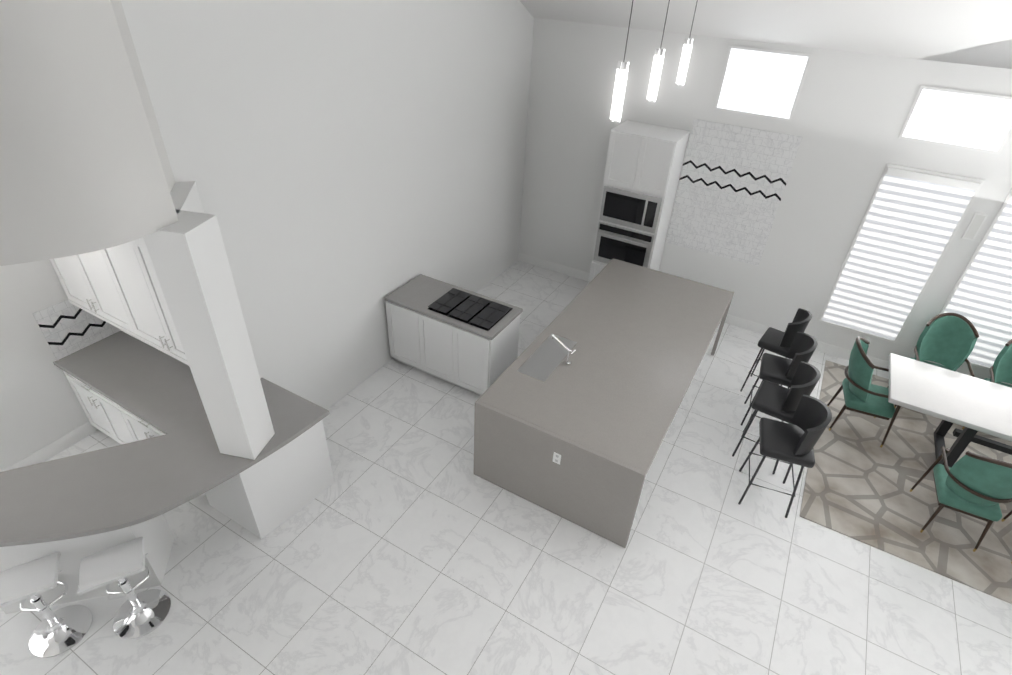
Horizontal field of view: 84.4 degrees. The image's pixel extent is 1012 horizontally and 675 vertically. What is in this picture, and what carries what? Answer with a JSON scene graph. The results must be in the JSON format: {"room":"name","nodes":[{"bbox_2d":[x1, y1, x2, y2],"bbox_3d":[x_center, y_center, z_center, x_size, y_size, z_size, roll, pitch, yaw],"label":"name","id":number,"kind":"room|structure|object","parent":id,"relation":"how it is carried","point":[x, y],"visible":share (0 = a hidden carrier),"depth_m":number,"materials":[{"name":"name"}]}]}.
{"room":"dining room","nodes":[
{"label":"dining room","id":0,"kind":"room"},
{"bbox_2d":[0,259,96,471],"bbox_3d":[-3.967,-0.518,5.275,0.225,2.900,3.630,20,38,23],"label":"wall","id":1,"kind":"structure","parent":0,"point":[40,406],"depth_m":4.98,"materials":[{"name":"white paint"}]},
{"bbox_2d":[1,421,95,471],"bbox_3d":[-4.510,1.213,5.173,0.016,0.135,1.316,20,38,23],"label":"baseboard","id":2,"kind":"structure","parent":1,"relation":"attached to","point":[52,449],"depth_m":5.38,"materials":[{"name":"white"}]},
{"bbox_2d":[50,249,135,336],"bbox_3d":[-3.422,-0.712,4.655,1.070,1.125,0.306,20,38,23],"label":"upper cabinet","id":3,"kind":"object","parent":1,"relation":"attached to","point":[87,281],"depth_m":4.69,"materials":[{"name":"white paint"}]},
{"bbox_2d":[0,514,174,613],"bbox_3d":[-3.246,1.520,4.190,1.047,0.870,0.443,-6,36,-13],"label":"wall","id":4,"kind":"structure","parent":0,"point":[156,533],"depth_m":4.11,"materials":[{"name":"white paint"}]},
{"bbox_2d":[0,0,178,265],"bbox_3d":[-4.388,-1.398,0.321,2.331,4.420,6.880,20,38,23],"label":"ceiling","id":5,"kind":"structure","parent":0,"point":[85,166],"depth_m":2.77,"materials":[{"name":"white paint"}]},
{"bbox_2d":[170,181,203,212],"bbox_3d":[-2.165,-0.638,3.847,0.120,0.690,0.577,-7,36,-14],"label":"wall","id":6,"kind":"structure","parent":0,"point":[185,196],"depth_m":3.75,"materials":[{"name":"white paint"}]},
{"bbox_2d":[121,0,533,409],"bbox_3d":[-1.686,-3.253,5.602,1.730,7.200,5.220,20,38,23],"label":"wall","id":7,"kind":"structure","parent":0,"point":[347,166],"depth_m":5.24,"materials":[{"name":"white paint"}]},
{"bbox_2d":[104,237,188,364],"bbox_3d":[-2.610,-0.414,4.291,1.061,1.125,0.306,20,38,23],"label":"upper cabinet","id":8,"kind":"object","parent":7,"relation":"attached to","point":[133,269],"depth_m":4.28,"materials":[{"name":"white paint"}]},
{"bbox_2d":[0,260,1011,674],"bbox_3d":[-0.459,2.357,4.054,21.000,0.100,12.800,20,38,23],"label":"floor","id":9,"kind":"structure","parent":0,"point":[406,542],"depth_m":4.58,"materials":[{"name":"tile"}]},
{"bbox_2d":[0,552,92,657],"bbox_3d":[-3.224,1.855,3.869,0.486,0.692,0.490,20,38,23],"label":"stool","id":10,"kind":"object","parent":9,"relation":"on","point":[61,630],"visible":1,"depth_m":3.91,"materials":[{"name":"silver metal"}]},
{"bbox_2d":[77,537,170,638],"bbox_3d":[-2.717,1.793,3.996,0.486,0.692,0.490,20,38,23],"label":"stool","id":11,"kind":"object","parent":9,"relation":"on","point":[142,613],"visible":1,"depth_m":3.98,"materials":[{"name":"silver metal"}]},
{"bbox_2d":[212,421,333,538],"bbox_3d":[-2.125,1.081,4.901,0.750,0.871,0.780,20,38,23],"label":"base cabinet","id":12,"kind":"object","parent":9,"relation":"on","point":[289,482],"depth_m":4.76,"materials":[{"name":"white paint"}]},
{"bbox_2d":[0,329,327,546],"bbox_3d":[-3.186,0.771,4.467,2.566,0.040,2.250,20,38,23],"label":"countertop","id":13,"kind":"structure","parent":12,"relation":"on","point":[168,456],"depth_m":4.32,"materials":[{"name":"grey stone"}]},
{"bbox_2d":[143,210,274,459],"bbox_3d":[-2.002,0.070,3.882,0.290,1.875,0.290,9,35,8],"label":"column","id":14,"kind":"structure","parent":13,"relation":"on","point":[188,256],"depth_m":3.68,"materials":[{"name":"white paint"}]},
{"bbox_2d":[384,274,522,395],"bbox_3d":[-0.611,-0.022,6.508,1.420,0.968,0.670,20,38,23],"label":"base cabinet","id":15,"kind":"object","parent":9,"relation":"on","point":[458,336],"depth_m":6.22,"materials":[{"name":"white paint"}]},
{"bbox_2d":[474,258,733,547],"bbox_3d":[1.204,0.389,6.088,1.592,0.936,3.376,20,38,23],"label":"kitchen island","id":16,"kind":"object","parent":9,"relation":"on","point":[578,440],"visible":1,"depth_m":5.12,"materials":[{"name":"grey stone"}]},
{"bbox_2d":[551,334,575,364],"bbox_3d":[0.548,0.100,5.394,0.233,0.274,0.114,20,38,23],"label":"island faucet","id":17,"kind":"object","parent":16,"relation":"on","point":[570,352],"visible":1,"depth_m":5.33,"materials":[{"name":"silver metal"}]},
{"bbox_2d":[588,120,689,283],"bbox_3d":[1.712,-1.528,7.543,0.820,2.450,0.668,20,38,23],"label":"tall cabinet","id":18,"kind":"object","parent":9,"relation":"on","point":[643,166],"visible":0.73,"depth_m":7.05,"materials":[{"name":"white paint"}]},
{"bbox_2d":[740,308,811,391],"bbox_3d":[3.087,0.171,6.381,0.424,1.124,0.444,20,38,23],"label":"bar chair","id":19,"kind":"object","parent":9,"relation":"on","point":[776,341],"visible":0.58,"depth_m":6.18,"materials":[{"name":"black leather"}]},
{"bbox_2d":[732,361,820,473],"bbox_3d":[2.666,0.746,5.528,0.457,1.124,0.502,20,38,23],"label":"bar chair","id":20,"kind":"object","parent":9,"relation":"on","point":[776,401],"visible":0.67,"depth_m":5.34,"materials":[{"name":"black leather"}]},
{"bbox_2d":[741,332,817,425],"bbox_3d":[2.892,0.460,5.953,0.435,1.124,0.471,20,38,23],"label":"bar chair","id":21,"kind":"object","parent":9,"relation":"on","point":[778,370],"visible":0.65,"depth_m":5.78,"materials":[{"name":"black leather"}]},
{"bbox_2d":[738,394,831,517],"bbox_3d":[2.505,1.049,5.083,0.505,1.124,0.524,20,38,23],"label":"bar chair","id":22,"kind":"object","parent":9,"relation":"on","point":[791,444],"visible":1,"depth_m":4.93,"materials":[{"name":"black leather"}]},
{"bbox_2d":[800,360,1011,603],"bbox_3d":[5.522,1.742,5.290,4.800,0.012,2.850,20,38,23],"label":"dining rug","id":23,"kind":"object","parent":9,"relation":"on","point":[860,482],"visible":0.75,"depth_m":5.40,"materials":[{"name":"beige carpet"}]},
{"bbox_2d":[827,336,900,447],"bbox_3d":[3.882,0.532,5.949,0.641,1.069,0.575,20,38,23],"label":"chair","id":24,"kind":"object","parent":23,"relation":"on","point":[862,394],"visible":0.9,"depth_m":5.83,"materials":[{"name":"green fabric"}]},
{"bbox_2d":[894,313,979,407],"bbox_3d":[4.901,0.320,6.329,0.561,1.069,0.630,20,38,23],"label":"dining chair","id":25,"kind":"object","parent":23,"relation":"on","point":[947,341],"visible":0.71,"depth_m":6.32,"materials":[{"name":"green fabric"}]},
{"bbox_2d":[888,353,1011,467],"bbox_3d":[5.558,1.267,5.303,3.650,0.752,0.900,20,38,23],"label":"dining table","id":26,"kind":"object","parent":23,"relation":"on","point":[973,406],"visible":0.83,"depth_m":5.56,"materials":[{"name":"stone"}]},
{"bbox_2d":[910,446,1011,551],"bbox_3d":[4.090,1.291,4.881,0.554,1.069,0.622,20,38,23],"label":"dining chair","id":27,"kind":"object","parent":23,"relation":"on","point":[969,483],"visible":1,"depth_m":4.73,"materials":[{"name":"green fabric"}]},
{"bbox_2d":[962,339,1011,428],"bbox_3d":[5.516,0.544,6.057,0.554,1.069,0.622,20,38,23],"label":"dining chair","id":28,"kind":"object","parent":23,"relation":"on","point":[1000,370],"visible":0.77,"depth_m":6.13,"materials":[{"name":"green fabric"}]},
{"bbox_2d":[1001,511,1011,563],"bbox_3d":[4.737,1.507,4.621,0.558,1.069,0.625,20,38,23],"label":"dining chair","id":29,"kind":"object","parent":23,"relation":"on","point":[1006,516],"visible":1,"depth_m":5.18,"materials":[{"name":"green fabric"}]},
{"bbox_2d":[519,18,1011,384],"bbox_3d":[3.847,-1.820,6.421,8.120,4.400,0.120,20,38,23],"label":"wall","id":30,"kind":"structure","parent":0,"point":[849,116],"depth_m":6.80,"materials":[{"name":"white paint"}]},
{"bbox_2d":[518,253,888,371],"bbox_3d":[4.393,1.422,5.555,11.797,0.135,3.688,20,38,23],"label":"baseboard","id":31,"kind":"structure","parent":30,"relation":"attached to","point":[758,328],"depth_m":7.78,"materials":[{"name":"white"}]},
{"bbox_2d":[666,119,801,265],"bbox_3d":[2.798,-1.806,7.063,1.245,1.650,0.010,20,38,23],"label":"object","id":32,"kind":"structure","parent":30,"relation":"attached to","point":[732,185],"depth_m":7.01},
{"bbox_2d":[961,212,987,240],"bbox_3d":[4.997,-1.183,5.948,0.110,0.300,0.021,20,38,23],"label":"plaque","id":33,"kind":"object","parent":30,"relation":"attached to","point":[978,219],"visible":1,"depth_m":5.93,"materials":[{"name":"white"}]},
{"bbox_2d":[520,0,1011,68],"bbox_3d":[2.389,-0.645,-0.324,12.417,3.100,12.200,20,38,23],"label":"ceiling","id":34,"kind":"structure","parent":0,"point":[975,32],"depth_m":5.38,"materials":[{"name":"white paint"}]},
{"bbox_2d":[610,1,632,121],"bbox_3d":[0.714,-2.175,2.828,0.120,2.065,0.120,20,38,23],"label":"pendant light","id":35,"kind":"object","parent":34,"relation":"hanging from","point":[619,87],"visible":1,"depth_m":3.29,"materials":[{"name":"white glass"}]},
{"bbox_2d":[646,0,669,101],"bbox_3d":[1.060,-2.369,3.442,0.120,1.710,0.120,20,38,23],"label":"pendant light","id":36,"kind":"object","parent":34,"relation":"hanging from","point":[659,54],"visible":1,"depth_m":3.80,"materials":[{"name":"white glass"}]},
{"bbox_2d":[676,0,697,85],"bbox_3d":[1.422,-2.572,4.082,0.120,1.340,0.120,20,38,23],"label":"pendant light","id":37,"kind":"object","parent":34,"relation":"hanging from","point":[685,58],"visible":1,"depth_m":4.34,"materials":[{"name":"white glass"}]}
]}

